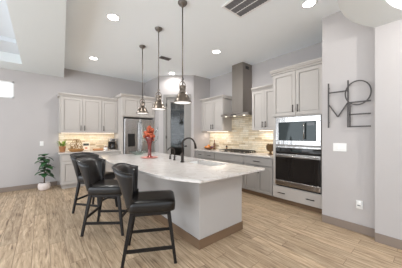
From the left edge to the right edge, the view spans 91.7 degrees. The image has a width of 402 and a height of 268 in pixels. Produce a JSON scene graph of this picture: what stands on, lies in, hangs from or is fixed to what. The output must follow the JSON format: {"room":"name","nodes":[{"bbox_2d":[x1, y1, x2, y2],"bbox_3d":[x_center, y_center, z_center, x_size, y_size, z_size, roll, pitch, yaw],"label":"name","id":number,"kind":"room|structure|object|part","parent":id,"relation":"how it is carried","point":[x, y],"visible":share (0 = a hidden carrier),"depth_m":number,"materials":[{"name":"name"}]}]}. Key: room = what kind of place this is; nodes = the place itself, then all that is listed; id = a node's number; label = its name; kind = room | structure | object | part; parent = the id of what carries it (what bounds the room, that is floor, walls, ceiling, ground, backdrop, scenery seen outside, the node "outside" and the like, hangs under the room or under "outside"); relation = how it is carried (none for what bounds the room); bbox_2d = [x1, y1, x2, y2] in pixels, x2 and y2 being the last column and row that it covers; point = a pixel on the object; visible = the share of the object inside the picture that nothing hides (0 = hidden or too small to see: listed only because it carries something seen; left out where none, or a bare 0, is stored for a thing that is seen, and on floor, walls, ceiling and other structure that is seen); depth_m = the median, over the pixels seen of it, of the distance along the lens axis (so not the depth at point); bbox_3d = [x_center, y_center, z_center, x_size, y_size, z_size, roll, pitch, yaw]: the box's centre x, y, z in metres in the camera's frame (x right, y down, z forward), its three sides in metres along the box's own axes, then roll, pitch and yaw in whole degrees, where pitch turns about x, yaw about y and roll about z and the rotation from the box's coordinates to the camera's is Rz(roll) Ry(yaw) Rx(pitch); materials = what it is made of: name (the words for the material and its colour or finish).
{"room":"kitchen","nodes":[
{"label":"kitchen","id":0,"kind":"room"},
{"bbox_2d":[0,68,144,187],"bbox_3d":[-4.535,-0.239,4.834,6.560,3.200,0.130,0,0,-40],"label":"wall","id":1,"kind":"structure","parent":0,"point":[31,117],"depth_m":4.98,"materials":[{"name":"paint"}]},
{"bbox_2d":[0,80,13,97],"bbox_3d":[-5.057,-1.091,4.368,1.261,0.405,0.025,0,0,-40],"label":"window","id":2,"kind":"structure","parent":1,"relation":"in","point":[0,80],"depth_m":4.74,"materials":[{"name":"white plastic"}]},
{"bbox_2d":[0,181,56,192],"bbox_3d":[-5.452,1.304,3.983,4.060,0.115,0.015,0,0,-40],"label":"baseboard","id":3,"kind":"structure","parent":1,"relation":"attached to","point":[54,183],"depth_m":4.82,"materials":[{"name":"paint"}]},
{"bbox_2d":[0,0,65,77],"bbox_3d":[-2.487,-1.760,0.506,4.208,0.358,9.148,0,0,-40],"label":"ceiling","id":4,"kind":"structure","parent":1,"relation":"attached to","point":[38,26],"depth_m":3.13,"materials":[{"name":"paint"}]},
{"bbox_2d":[59,133,113,150],"bbox_3d":[-3.313,0.194,5.748,1.428,0.502,0.014,0,0,-40],"label":"tile backsplash","id":5,"kind":"structure","parent":1,"relation":"attached to","point":[97,140],"depth_m":5.74,"materials":[{"name":"tile"}]},
{"bbox_2d":[57,92,117,132],"bbox_3d":[-3.197,-0.571,5.580,1.463,1.047,0.419,0,0,-40],"label":"upper cabinet","id":6,"kind":"object","parent":1,"relation":"attached to","point":[78,113],"visible":1,"depth_m":5.40,"materials":[{"name":"paint"}]},
{"bbox_3d":[-3.431,-0.531,5.191,0.476,0.925,0.024,0,0,-40],"label":"door","id":7,"kind":"part","parent":6,"relation":"part of","materials":[{"name":"paint"}]},
{"bbox_3d":[-3.197,-1.052,5.580,1.463,0.085,0.419,0,0,-40],"label":"crown moulding","id":8,"kind":"part","parent":6,"relation":"part of","materials":[{"name":"paint"}]},
{"bbox_3d":[-3.064,-0.531,5.494,0.460,0.925,0.024,0,0,-40],"label":"door","id":9,"kind":"part","parent":6,"relation":"part of","materials":[{"name":"paint"}]},
{"bbox_3d":[-2.708,-0.531,5.788,0.432,0.925,0.024,0,0,-40],"label":"door","id":10,"kind":"part","parent":6,"relation":"part of","materials":[{"name":"paint"}]},
{"bbox_2d":[145,75,209,157],"bbox_3d":[-0.896,-0.239,6.358,2.305,3.200,0.723,0,0,12],"label":"wall","id":11,"kind":"structure","parent":0,"point":[198,87],"depth_m":6.07,"materials":[{"name":"paint"}]},
{"bbox_2d":[163,94,190,156],"bbox_3d":[-0.735,0.053,6.053,0.865,2.615,0.161,0,0,5],"label":"door","id":12,"kind":"structure","parent":11,"relation":"in","point":[176,117],"depth_m":6.05,"materials":[{"name":"paint"}]},
{"bbox_3d":[-0.732,0.041,6.062,0.424,2.120,0.006,0,0,5],"label":"glass pane","id":13,"kind":"part","parent":12,"relation":"part of","materials":[{"name":"glass"}]},
{"bbox_2d":[0,185,401,267],"bbox_3d":[-1.016,1.411,1.820,8.150,0.100,9.300,0,0,-40],"label":"floor","id":14,"kind":"structure","parent":0,"point":[39,229],"depth_m":2.47,"materials":[{"name":"brown wood"}]},
{"bbox_2d":[34,154,55,190],"bbox_3d":[-3.873,0.909,4.865,0.385,0.903,0.397,0,0,-10],"label":"potted plant","id":15,"kind":"object","parent":14,"relation":"on","point":[45,185],"visible":1,"depth_m":4.80,"materials":[{"name":"green plant"}]},
{"bbox_3d":[-3.898,1.268,4.848,0.256,0.185,0.256,0,0,-40],"label":"pot","id":16,"kind":"part","parent":15,"relation":"part of","materials":[{"name":"ceramic"}]},
{"bbox_2d":[59,151,119,188],"bbox_3d":[-3.103,0.919,5.503,1.418,0.884,0.658,0,0,-40],"label":"base cabinet","id":17,"kind":"object","parent":14,"relation":"on","point":[67,176],"visible":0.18,"depth_m":4.96,"materials":[{"name":"paint"}]},
{"bbox_3d":[-3.282,0.579,4.990,0.450,0.165,0.024,0,0,-40],"label":"drawer","id":18,"kind":"part","parent":17,"relation":"part of","materials":[{"name":"paint"}]},
{"bbox_3d":[-3.282,0.961,4.990,0.450,0.570,0.024,0,0,-40],"label":"door","id":19,"kind":"part","parent":17,"relation":"part of","materials":[{"name":"paint"}]},
{"bbox_2d":[57,149,119,153],"bbox_3d":[-3.129,0.461,5.495,1.468,0.030,0.639,0,0,-40],"label":"countertop","id":20,"kind":"structure","parent":17,"relation":"on","point":[103,150],"depth_m":5.27,"materials":[{"name":"stone"}]},
{"bbox_2d":[57,140,67,151],"bbox_3d":[-3.646,0.270,5.133,0.316,0.351,0.308,0,0,19],"label":"potted herb","id":21,"kind":"object","parent":20,"relation":"on","point":[62,146],"visible":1,"depth_m":5.11,"materials":[{"name":"ceramic"}]},
{"bbox_2d":[59,146,65,151],"bbox_3d":[-3.659,0.373,5.149,0.160,0.145,0.160,0,0,-40],"label":"pot","id":22,"kind":"object","parent":21,"relation":"attached to","point":[62,148],"depth_m":5.10,"materials":[{"name":"ceramic"}]},
{"bbox_2d":[68,149,83,151],"bbox_3d":[-3.352,0.410,5.247,0.362,0.070,0.362,0,0,-40],"label":"wicker basket","id":23,"kind":"object","parent":20,"relation":"on","point":[70,150],"visible":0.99,"depth_m":5.11,"materials":[{"name":"brown wicker"}]},
{"bbox_2d":[70,139,82,148],"bbox_3d":[-3.346,0.268,5.248,0.271,0.330,0.170,0,0,-9],"label":"scroll ornament","id":24,"kind":"object","parent":23,"relation":"in","point":[76,145],"visible":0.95,"depth_m":5.24,"materials":[{"name":"gold metal"}]},
{"bbox_2d":[82,142,89,150],"bbox_3d":[-3.303,0.326,5.605,0.180,0.239,0.069,0,0,-40],"label":"framed card","id":25,"kind":"object","parent":20,"relation":"on","point":[86,145],"visible":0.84,"depth_m":5.59,"materials":[{"name":"beige paper"}]},
{"bbox_2d":[108,138,116,149],"bbox_3d":[-2.665,0.276,5.876,0.210,0.340,0.243,0,0,-40],"label":"coffee maker","id":26,"kind":"object","parent":20,"relation":"on","point":[111,141],"visible":0.97,"depth_m":5.82,"materials":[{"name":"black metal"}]},
{"bbox_3d":[-2.562,0.961,5.585,0.458,0.570,0.024,0,0,-40],"label":"door","id":27,"kind":"part","parent":17,"relation":"part of","materials":[{"name":"paint"}]},
{"bbox_3d":[-2.562,0.579,5.585,0.458,0.165,0.024,0,0,-40],"label":"drawer","id":28,"kind":"part","parent":17,"relation":"part of","materials":[{"name":"paint"}]},
{"bbox_2d":[70,152,117,215],"bbox_3d":[-1.964,0.844,3.555,0.684,1.034,0.534,0,0,13],"label":"bar stool","id":29,"kind":"object","parent":14,"relation":"on","point":[108,175],"visible":0.49,"depth_m":3.40,"materials":[{"name":"leather"}]},
{"bbox_3d":[-2.170,1.011,3.399,0.143,0.700,0.054,0,0,-4],"label":"leg","id":30,"kind":"part","parent":29,"relation":"part of","materials":[{"name":"brown wood"}]},
{"bbox_2d":[71,153,96,172],"bbox_3d":[-2.176,0.546,3.606,0.201,0.415,0.487,0,0,13],"label":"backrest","id":31,"kind":"object","parent":29,"relation":"on","point":[74,156],"depth_m":3.49,"materials":[{"name":"leather"}]},
{"bbox_3d":[-2.180,0.551,3.607,0.230,0.420,0.524,0,0,13],"label":"backrest","id":32,"kind":"part","parent":29,"relation":"part of","materials":[{"name":"leather"}]},
{"bbox_3d":[-1.884,0.753,3.536,0.500,0.120,0.456,0,0,13],"label":"seat","id":33,"kind":"part","parent":29,"relation":"part of","materials":[{"name":"leather"}]},
{"bbox_2d":[76,156,127,236],"bbox_3d":[-1.399,0.844,2.854,0.684,1.034,0.534,0,0,-3],"label":"bar stool","id":34,"kind":"object","parent":14,"relation":"on","point":[92,169],"visible":0.88,"depth_m":2.66,"materials":[{"name":"leather"}]},
{"bbox_3d":[-1.554,1.011,2.647,0.143,0.700,0.054,0,0,-20],"label":"leg","id":35,"kind":"part","parent":34,"relation":"part of","materials":[{"name":"brown wood"}]},
{"bbox_2d":[78,157,103,183],"bbox_3d":[-1.617,0.546,2.845,0.201,0.415,0.487,0,0,-3],"label":"backrest","id":36,"kind":"object","parent":34,"relation":"on","point":[91,168],"depth_m":2.90,"materials":[{"name":"leather"}]},
{"bbox_3d":[-1.621,0.551,2.844,0.230,0.420,0.524,0,0,-3],"label":"backrest","id":37,"kind":"part","parent":34,"relation":"part of","materials":[{"name":"leather"}]},
{"bbox_3d":[-1.571,1.011,3.047,0.143,0.700,0.054,0,0,15],"label":"leg","id":38,"kind":"part","parent":34,"relation":"part of","materials":[{"name":"brown wood"}]},
{"bbox_3d":[-1.316,0.753,2.858,0.500,0.120,0.456,0,0,-3],"label":"seat","id":39,"kind":"part","parent":34,"relation":"part of","materials":[{"name":"leather"}]},
{"bbox_3d":[-1.326,0.832,2.857,0.410,0.039,0.390,0,0,-3],"label":"seat frame","id":40,"kind":"part","parent":34,"relation":"part of","materials":[{"name":"brown wood"}]},
{"bbox_3d":[-1.100,1.096,2.667,0.124,0.530,0.053,0,0,22],"label":"leg","id":41,"kind":"part","parent":34,"relation":"part of","materials":[{"name":"brown wood"}]},
{"bbox_2d":[113,93,155,153],"bbox_3d":[-2.117,0.081,6.212,1.073,2.560,0.820,0,0,-40],"label":"refrigerator surround","id":42,"kind":"object","parent":14,"relation":"on","point":[128,105],"visible":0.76,"depth_m":5.86,"materials":[{"name":"paint"}]},
{"bbox_3d":[-2.070,-0.829,5.796,0.486,0.520,0.024,0,0,-40],"label":"door","id":43,"kind":"part","parent":42,"relation":"part of","materials":[{"name":"paint"}]},
{"bbox_3d":[-2.118,-1.154,6.212,1.072,0.090,0.820,0,0,-40],"label":"crown moulding","id":44,"kind":"part","parent":42,"relation":"part of","materials":[{"name":"paint"}]},
{"bbox_3d":[-1.687,-0.829,6.113,0.496,0.520,0.024,0,0,-40],"label":"door","id":45,"kind":"part","parent":42,"relation":"part of","materials":[{"name":"paint"}]},
{"bbox_2d":[123,118,152,153],"bbox_3d":[-2.088,0.426,6.210,0.915,1.870,0.822,0,0,-40],"label":"refrigerator","id":46,"kind":"object","parent":14,"relation":"on","point":[134,142],"visible":0.51,"depth_m":5.86,"materials":[{"name":"silver metal"}]},
{"bbox_3d":[-2.064,0.079,5.822,0.452,1.125,0.068,0,0,-40],"label":"door","id":47,"kind":"part","parent":46,"relation":"part of","materials":[{"name":"silver metal"}]},
{"bbox_3d":[-1.887,0.061,5.888,0.024,0.941,0.066,0,0,-40],"label":"handle","id":48,"kind":"part","parent":46,"relation":"part of","materials":[{"name":"silver metal"}]},
{"bbox_3d":[-1.711,0.079,6.113,0.452,1.125,0.068,0,0,-40],"label":"door","id":49,"kind":"part","parent":46,"relation":"part of","materials":[{"name":"silver metal"}]},
{"bbox_2d":[111,163,176,267],"bbox_3d":[-0.636,0.844,2.230,0.684,1.034,0.534,0,0,-12],"label":"bar stool","id":50,"kind":"object","parent":14,"relation":"on","point":[138,203],"visible":1,"depth_m":2.05,"materials":[{"name":"leather"}]},
{"bbox_2d":[114,164,135,192],"bbox_3d":[-0.851,0.546,2.186,0.201,0.415,0.487,0,0,-12],"label":"backrest","id":51,"kind":"object","parent":50,"relation":"on","point":[125,174],"depth_m":1.97,"materials":[{"name":"leather"}]},
{"bbox_3d":[-0.854,0.551,2.185,0.230,0.420,0.524,0,0,-12],"label":"backrest","id":52,"kind":"part","parent":50,"relation":"part of","materials":[{"name":"leather"}]},
{"bbox_3d":[-0.757,1.011,2.001,0.143,0.700,0.054,0,0,-29],"label":"leg","id":53,"kind":"part","parent":50,"relation":"part of","materials":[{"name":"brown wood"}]},
{"bbox_3d":[-0.837,1.011,2.393,0.143,0.700,0.054,0,0,6],"label":"leg","id":54,"kind":"part","parent":50,"relation":"part of","materials":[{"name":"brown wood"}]},
{"bbox_3d":[-0.555,0.753,2.246,0.500,0.120,0.456,0,0,-12],"label":"seat","id":55,"kind":"part","parent":50,"relation":"part of","materials":[{"name":"leather"}]},
{"bbox_3d":[-0.565,0.832,2.244,0.410,0.039,0.390,0,0,-12],"label":"seat frame","id":56,"kind":"part","parent":50,"relation":"part of","materials":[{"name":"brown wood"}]},
{"bbox_3d":[-0.312,1.096,2.092,0.124,0.530,0.053,0,0,13],"label":"leg","id":57,"kind":"part","parent":50,"relation":"part of","materials":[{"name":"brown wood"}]},
{"bbox_2d":[138,161,242,249],"bbox_3d":[-0.543,0.919,3.610,0.862,0.884,2.684,0,0,-40],"label":"kitchen island","id":58,"kind":"object","parent":14,"relation":"on","point":[204,214],"visible":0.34,"depth_m":2.56,"materials":[{"name":"paint"}]},
{"bbox_2d":[101,152,264,182],"bbox_3d":[-0.708,0.461,3.387,1.440,0.030,3.175,0,0,-40],"label":"island countertop","id":59,"kind":"structure","parent":58,"relation":"on","point":[162,167],"depth_m":2.68,"materials":[{"name":"stone"}]},
{"bbox_2d":[180,137,196,161],"bbox_3d":[-0.215,0.241,3.265,0.286,0.408,0.140,0,0,-20],"label":"faucet","id":60,"kind":"object","parent":59,"relation":"on","point":[195,146],"visible":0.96,"depth_m":3.19,"materials":[{"name":"brown metal"}]},
{"bbox_3d":[-0.208,0.176,3.232,0.232,0.278,0.027,0,0,-20],"label":"spout","id":61,"kind":"part","parent":60,"relation":"part of","materials":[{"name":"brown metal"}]},
{"bbox_3d":[-1.011,0.439,3.833,0.340,0.013,0.340,0,0,-40],"label":"plate","id":62,"kind":"object","parent":59,"relation":"on","visible":0},
{"bbox_2d":[143,125,154,157],"bbox_3d":[-1.010,0.116,3.825,0.341,0.642,0.216,0,0,-7],"label":"flower vase","id":63,"kind":"object","parent":62,"relation":"on","point":[149,136],"visible":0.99,"depth_m":3.80,"materials":[{"name":"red glass"}]},
{"bbox_2d":[196,151,214,160],"bbox_3d":[0.315,0.919,5.854,0.658,0.884,0.866,0,0,-40],"label":"base cabinet","id":64,"kind":"object","parent":14,"relation":"on","point":[199,154],"visible":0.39,"depth_m":5.62,"materials":[{"name":"paint"}]},
{"bbox_3d":[-0.009,0.577,5.805,0.024,0.168,0.390,0,0,-40],"label":"drawer","id":65,"kind":"part","parent":64,"relation":"part of","materials":[{"name":"paint"}]},
{"bbox_3d":[0.245,0.577,5.497,0.024,0.168,0.388,0,0,-40],"label":"drawer","id":66,"kind":"part","parent":64,"relation":"part of","materials":[{"name":"paint"}]},
{"bbox_2d":[215,153,245,191],"bbox_3d":[0.909,0.919,5.134,0.658,0.884,0.998,0,0,-40],"label":"base cabinet","id":67,"kind":"object","parent":14,"relation":"on","point":[221,157],"visible":0.31,"depth_m":4.83,"materials":[{"name":"paint"}]},
{"bbox_3d":[0.692,0.577,4.955,0.024,0.168,0.982,0,0,-40],"label":"drawer","id":68,"kind":"part","parent":67,"relation":"part of","materials":[{"name":"paint"}]},
{"bbox_3d":[0.849,0.961,4.765,0.024,0.570,0.488,0,0,-40],"label":"door","id":69,"kind":"part","parent":67,"relation":"part of","materials":[{"name":"paint"}]},
{"bbox_2d":[244,156,274,199],"bbox_3d":[1.459,0.919,4.468,0.658,0.884,0.726,0,0,-40],"label":"base cabinet","id":70,"kind":"object","parent":14,"relation":"on","point":[260,183],"visible":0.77,"depth_m":4.24,"materials":[{"name":"paint"}]},
{"bbox_2d":[195,149,272,157],"bbox_3d":[0.870,0.461,5.194,0.644,0.030,2.595,0,0,-40],"label":"countertop","id":71,"kind":"structure","parent":70,"relation":"on","point":[265,155],"depth_m":4.70,"materials":[{"name":"stone"}]},
{"bbox_2d":[219,149,257,153],"bbox_3d":[0.964,0.419,5.132,0.500,0.054,0.910,0,0,-40],"label":"cooktop","id":72,"kind":"object","parent":71,"relation":"in","point":[243,151],"visible":0.99,"depth_m":4.98,"materials":[{"name":"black metal"}]},
{"bbox_2d":[266,143,272,154],"bbox_3d":[1.593,0.320,4.479,0.204,0.252,0.202,0,0,-20],"label":"ornament","id":73,"kind":"object","parent":71,"relation":"on","point":[269,147],"visible":0.79,"depth_m":4.42,"materials":[{"name":"brown wood"}]},
{"bbox_3d":[1.128,0.961,4.427,0.024,0.570,0.352,0,0,-40],"label":"door","id":74,"kind":"part","parent":70,"relation":"part of","materials":[{"name":"paint"}]},
{"bbox_3d":[1.242,0.577,4.289,0.024,0.168,0.710,0,0,-40],"label":"drawer","id":75,"kind":"part","parent":70,"relation":"part of","materials":[{"name":"paint"}]},
{"bbox_3d":[1.356,0.961,4.151,0.024,0.570,0.352,0,0,-40],"label":"door","id":76,"kind":"part","parent":70,"relation":"part of","materials":[{"name":"paint"}]},
{"bbox_2d":[270,57,321,213],"bbox_3d":[1.993,0.026,3.812,0.670,2.670,1.028,0,0,-40],"label":"tall cabinet","id":77,"kind":"object","parent":14,"relation":"on","point":[297,88],"visible":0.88,"depth_m":3.61,"materials":[{"name":"paint"}]},
{"bbox_3d":[1.625,-0.789,3.825,0.024,0.830,0.454,0,0,-40],"label":"door","id":78,"kind":"part","parent":77,"relation":"part of","materials":[{"name":"paint"}]},
{"bbox_3d":[1.973,-1.264,3.836,0.670,0.090,0.965,0,0,-40],"label":"crown moulding","id":79,"kind":"part","parent":77,"relation":"part of","materials":[{"name":"paint"}]},
{"bbox_3d":[1.772,1.139,3.647,0.024,0.225,0.914,0,0,-40],"label":"drawer","id":80,"kind":"part","parent":77,"relation":"part of","materials":[{"name":"paint"}]},
{"bbox_2d":[275,146,321,193],"bbox_3d":[1.964,0.616,3.788,0.648,0.797,0.825,0,0,-40],"label":"wall oven","id":81,"kind":"object","parent":77,"relation":"in","point":[299,168],"visible":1,"depth_m":3.58,"materials":[{"name":"black glass"}]},
{"bbox_3d":[1.739,0.399,3.602,0.064,0.025,0.751,0,0,-40],"label":"handle","id":82,"kind":"part","parent":81,"relation":"part of","materials":[{"name":"silver metal"}]},
{"bbox_3d":[1.765,0.398,3.624,0.004,0.063,0.825,0,0,-40],"label":"door rail","id":83,"kind":"part","parent":81,"relation":"part of","materials":[{"name":"silver metal"}]},
{"bbox_3d":[1.784,0.937,3.639,0.052,0.094,0.825,0,0,-40],"label":"panel","id":84,"kind":"part","parent":81,"relation":"part of","materials":[{"name":"silver metal"}]},
{"bbox_3d":[1.788,0.233,3.643,0.040,0.032,0.825,0,0,-40],"label":"trim","id":85,"kind":"part","parent":81,"relation":"part of","materials":[{"name":"silver metal"}]},
{"bbox_3d":[1.788,0.305,3.643,0.040,0.108,0.825,0,0,-40],"label":"control panel","id":86,"kind":"part","parent":81,"relation":"part of","materials":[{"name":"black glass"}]},
{"bbox_2d":[276,115,321,145],"bbox_3d":[1.936,-0.077,3.765,0.520,0.535,0.825,0,0,-40],"label":"microwave","id":87,"kind":"object","parent":77,"relation":"in","point":[298,130],"visible":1,"depth_m":3.57,"materials":[{"name":"silver metal"}]},
{"bbox_3d":[1.730,-0.070,3.707,0.048,0.344,0.528,0,0,-40],"label":"door","id":88,"kind":"part","parent":87,"relation":"part of","materials":[{"name":"glass"}]},
{"bbox_3d":[1.949,-0.070,3.442,0.048,0.344,0.156,0,0,-40],"label":"control panel","id":89,"kind":"part","parent":87,"relation":"part of","materials":[{"name":"glass"}]},
{"bbox_3d":[1.918,-0.789,3.470,0.024,0.830,0.454,0,0,-40],"label":"door","id":90,"kind":"part","parent":77,"relation":"part of","materials":[{"name":"paint"}]},
{"bbox_2d":[64,0,340,82],"bbox_3d":[0.284,-1.889,2.892,4.780,0.100,9.300,0,0,-40],"label":"ceiling","id":91,"kind":"structure","parent":0,"point":[276,28],"depth_m":3.53,"materials":[{"name":"paint"}]},
{"bbox_2d":[0,0,19,54],"bbox_3d":[-2.604,-1.859,-0.011,3.370,0.160,8.499,0,0,-40],"label":"skylight","id":92,"kind":"object","parent":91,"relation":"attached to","point":[8,43],"depth_m":3.56,"materials":[{"name":"glass"}]},
{"bbox_2d":[106,13,119,20],"bbox_3d":[-1.371,-1.834,3.044,0.196,0.009,0.196,0,0,-40],"label":"recessed light","id":93,"kind":"object","parent":91,"relation":"in","point":[110,16],"visible":1,"depth_m":3.04,"materials":[{"name":"white plastic"}]},
{"bbox_2d":[136,45,148,113],"bbox_3d":[-1.210,-1.139,4.032,0.251,1.399,0.251,0,0,-40],"label":"pendant light","id":94,"kind":"object","parent":91,"relation":"hanging from","point":[142,109],"visible":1,"depth_m":4.00,"materials":[{"name":"metal"}]},
{"bbox_3d":[-1.210,-0.517,4.032,0.251,0.144,0.251,0,0,-40],"label":"lamp shade","id":95,"kind":"part","parent":94,"relation":"part of","materials":[{"name":"silver metal"}]},
{"bbox_3d":[-1.210,-1.276,4.032,0.016,0.985,0.017,0,0,-40],"label":"rod","id":96,"kind":"part","parent":94,"relation":"part of","materials":[{"name":"metal"}]},
{"bbox_2d":[151,26,165,109],"bbox_3d":[-0.731,-1.139,3.365,0.251,1.399,0.251,0,0,-40],"label":"pendant light","id":97,"kind":"object","parent":91,"relation":"hanging from","point":[158,104],"visible":1,"depth_m":3.33,"materials":[{"name":"metal"}]},
{"bbox_3d":[-0.731,-0.517,3.365,0.251,0.144,0.251,0,0,-40],"label":"lamp shade","id":98,"kind":"part","parent":97,"relation":"part of","materials":[{"name":"silver metal"}]},
{"bbox_3d":[-0.731,-1.276,3.365,0.016,0.985,0.017,0,0,-40],"label":"rod","id":99,"kind":"part","parent":97,"relation":"part of","materials":[{"name":"metal"}]},
{"bbox_2d":[159,56,170,60],"bbox_3d":[-0.861,-1.833,4.664,0.270,0.010,0.150,0,0,-40],"label":"ceiling vent","id":100,"kind":"object","parent":91,"relation":"in","point":[160,57],"visible":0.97,"depth_m":4.67,"materials":[{"name":"grey metal"}]},
{"bbox_2d":[173,0,191,103],"bbox_3d":[-0.256,-1.139,2.706,0.251,1.399,0.251,0,0,-40],"label":"pendant light","id":101,"kind":"object","parent":91,"relation":"hanging from","point":[182,97],"visible":1,"depth_m":2.67,"materials":[{"name":"metal"}]},
{"bbox_3d":[-0.256,-0.517,2.706,0.251,0.144,0.251,0,0,-40],"label":"lamp shade","id":102,"kind":"part","parent":101,"relation":"part of","materials":[{"name":"silver metal"}]},
{"bbox_3d":[-0.256,-1.276,2.706,0.016,0.985,0.017,0,0,-40],"label":"rod","id":103,"kind":"part","parent":101,"relation":"part of","materials":[{"name":"metal"}]},
{"bbox_2d":[174,101,190,103],"bbox_3d":[-0.256,-0.447,2.706,0.241,0.016,0.241,0,0,-40],"label":"diffuser","id":104,"kind":"object","parent":101,"relation":"attached to","point":[176,102],"depth_m":2.65,"materials":[{"name":"white glass"}]},
{"bbox_2d":[222,0,270,17],"bbox_3d":[0.635,-1.833,2.702,0.420,0.012,0.560,0,0,-40],"label":"ceiling vent","id":105,"kind":"object","parent":91,"relation":"in","point":[240,8],"visible":1,"depth_m":2.77,"materials":[{"name":"white metal"}]},
{"bbox_2d":[301,0,316,7],"bbox_3d":[1.511,-1.834,2.725,0.196,0.009,0.196,0,0,-40],"label":"recessed light","id":106,"kind":"object","parent":91,"relation":"in","point":[308,3],"visible":1,"depth_m":2.72,"materials":[{"name":"white plastic"}]},
{"bbox_2d":[210,42,321,117],"bbox_3d":[0.872,-0.239,5.801,0.130,3.200,5.523,0,0,-40],"label":"wall","id":107,"kind":"structure","parent":0,"point":[261,76],"depth_m":4.80,"materials":[{"name":"paint"}]},
{"bbox_2d":[200,95,231,131],"bbox_3d":[0.442,-0.605,5.880,0.430,1.017,0.988,0,0,-40],"label":"upper cabinet","id":108,"kind":"object","parent":107,"relation":"attached to","point":[214,107],"visible":1,"depth_m":5.64,"materials":[{"name":"paint"}]},
{"bbox_3d":[0.212,-0.570,5.914,0.024,0.907,0.411,0,0,-40],"label":"door","id":109,"kind":"part","parent":108,"relation":"part of","materials":[{"name":"paint"}]},
{"bbox_3d":[0.442,-1.075,5.880,0.430,0.075,0.988,0,0,-40],"label":"crown moulding","id":110,"kind":"part","parent":108,"relation":"part of","materials":[{"name":"paint"}]},
{"bbox_3d":[0.476,-0.570,5.594,0.024,0.907,0.411,0,0,-40],"label":"door","id":111,"kind":"part","parent":108,"relation":"part of","materials":[{"name":"paint"}]},
{"bbox_2d":[221,62,251,117],"bbox_3d":[1.015,-1.160,5.129,0.503,1.354,0.900,0,0,-40],"label":"range hood","id":112,"kind":"object","parent":107,"relation":"attached to","point":[241,72],"visible":0.94,"depth_m":5.01,"materials":[{"name":"metal"}]},
{"bbox_2d":[210,117,272,153],"bbox_3d":[1.114,-0.019,5.394,0.013,0.929,2.595,0,0,-40],"label":"tile backsplash","id":113,"kind":"structure","parent":107,"relation":"attached to","point":[241,136],"depth_m":5.33,"materials":[{"name":"tile"}]},
{"bbox_2d":[251,84,272,130],"bbox_3d":[1.562,-0.605,4.524,0.430,1.017,0.670,0,0,-40],"label":"upper cabinet","id":114,"kind":"object","parent":107,"relation":"attached to","point":[262,96],"visible":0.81,"depth_m":4.45,"materials":[{"name":"paint"}]},
{"bbox_3d":[1.336,-0.570,4.552,0.024,0.907,0.327,0,0,-40],"label":"door","id":115,"kind":"part","parent":114,"relation":"part of","materials":[{"name":"paint"}]},
{"bbox_3d":[1.562,-1.075,4.524,0.430,0.075,0.670,0,0,-40],"label":"crown moulding","id":116,"kind":"part","parent":114,"relation":"part of","materials":[{"name":"paint"}]},
{"bbox_3d":[1.547,-0.570,4.297,0.024,0.907,0.327,0,0,-40],"label":"door","id":117,"kind":"part","parent":114,"relation":"part of","materials":[{"name":"paint"}]},
{"bbox_2d":[322,11,374,228],"bbox_3d":[2.501,-0.239,3.144,1.000,3.200,0.646,0,0,-40],"label":"wall","id":118,"kind":"structure","parent":0,"point":[348,47],"depth_m":2.81,"materials":[{"name":"paint"}]},
{"bbox_2d":[333,143,346,151],"bbox_3d":[2.055,0.182,2.890,0.011,0.122,0.168,0,0,-40],"label":"switch plate","id":119,"kind":"object","parent":118,"relation":"attached to","point":[342,147],"visible":1,"depth_m":2.88,"materials":[{"name":"white plastic"}]},
{"bbox_2d":[322,214,374,237],"bbox_3d":[2.109,1.304,2.821,0.015,0.115,0.646,0,0,-40],"label":"baseboard","id":120,"kind":"structure","parent":118,"relation":"attached to","point":[368,231],"depth_m":2.79,"materials":[{"name":"paint"}]},
{"bbox_2d":[328,80,371,127],"bbox_3d":[2.110,-0.445,2.787,0.058,0.672,0.516,0,0,-40],"label":"wall sign","id":121,"kind":"object","parent":118,"relation":"attached to","point":[348,104],"visible":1,"depth_m":2.77,"materials":[{"name":"metal"}]},
{"bbox_2d":[356,200,362,208],"bbox_3d":[2.193,0.969,2.703,0.036,0.115,0.072,0,0,-40],"label":"outlet","id":122,"kind":"object","parent":118,"relation":"attached to","point":[359,204],"visible":1,"depth_m":2.70,"materials":[{"name":"white plastic"}]},
{"bbox_2d":[375,19,401,239],"bbox_3d":[3.315,-0.239,1.380,0.250,3.200,3.109,0,0,-40],"label":"wall","id":123,"kind":"structure","parent":0,"point":[388,37],"depth_m":2.40,"materials":[{"name":"paint"}]},
{"bbox_2d":[337,0,401,26],"bbox_3d":[1.846,-1.609,1.388,2.004,0.459,1.579,0,0,-40],"label":"soffit","id":124,"kind":"object","parent":123,"relation":"attached to","point":[370,13],"depth_m":2.18,"materials":[{"name":"paint"}]},
{"bbox_2d":[375,232,401,249],"bbox_3d":[3.212,1.304,1.296,0.015,0.115,3.109,0,0,-40],"label":"baseboard","id":125,"kind":"structure","parent":123,"relation":"attached to","point":[383,239],"depth_m":2.39,"materials":[{"name":"paint"}]}
]}

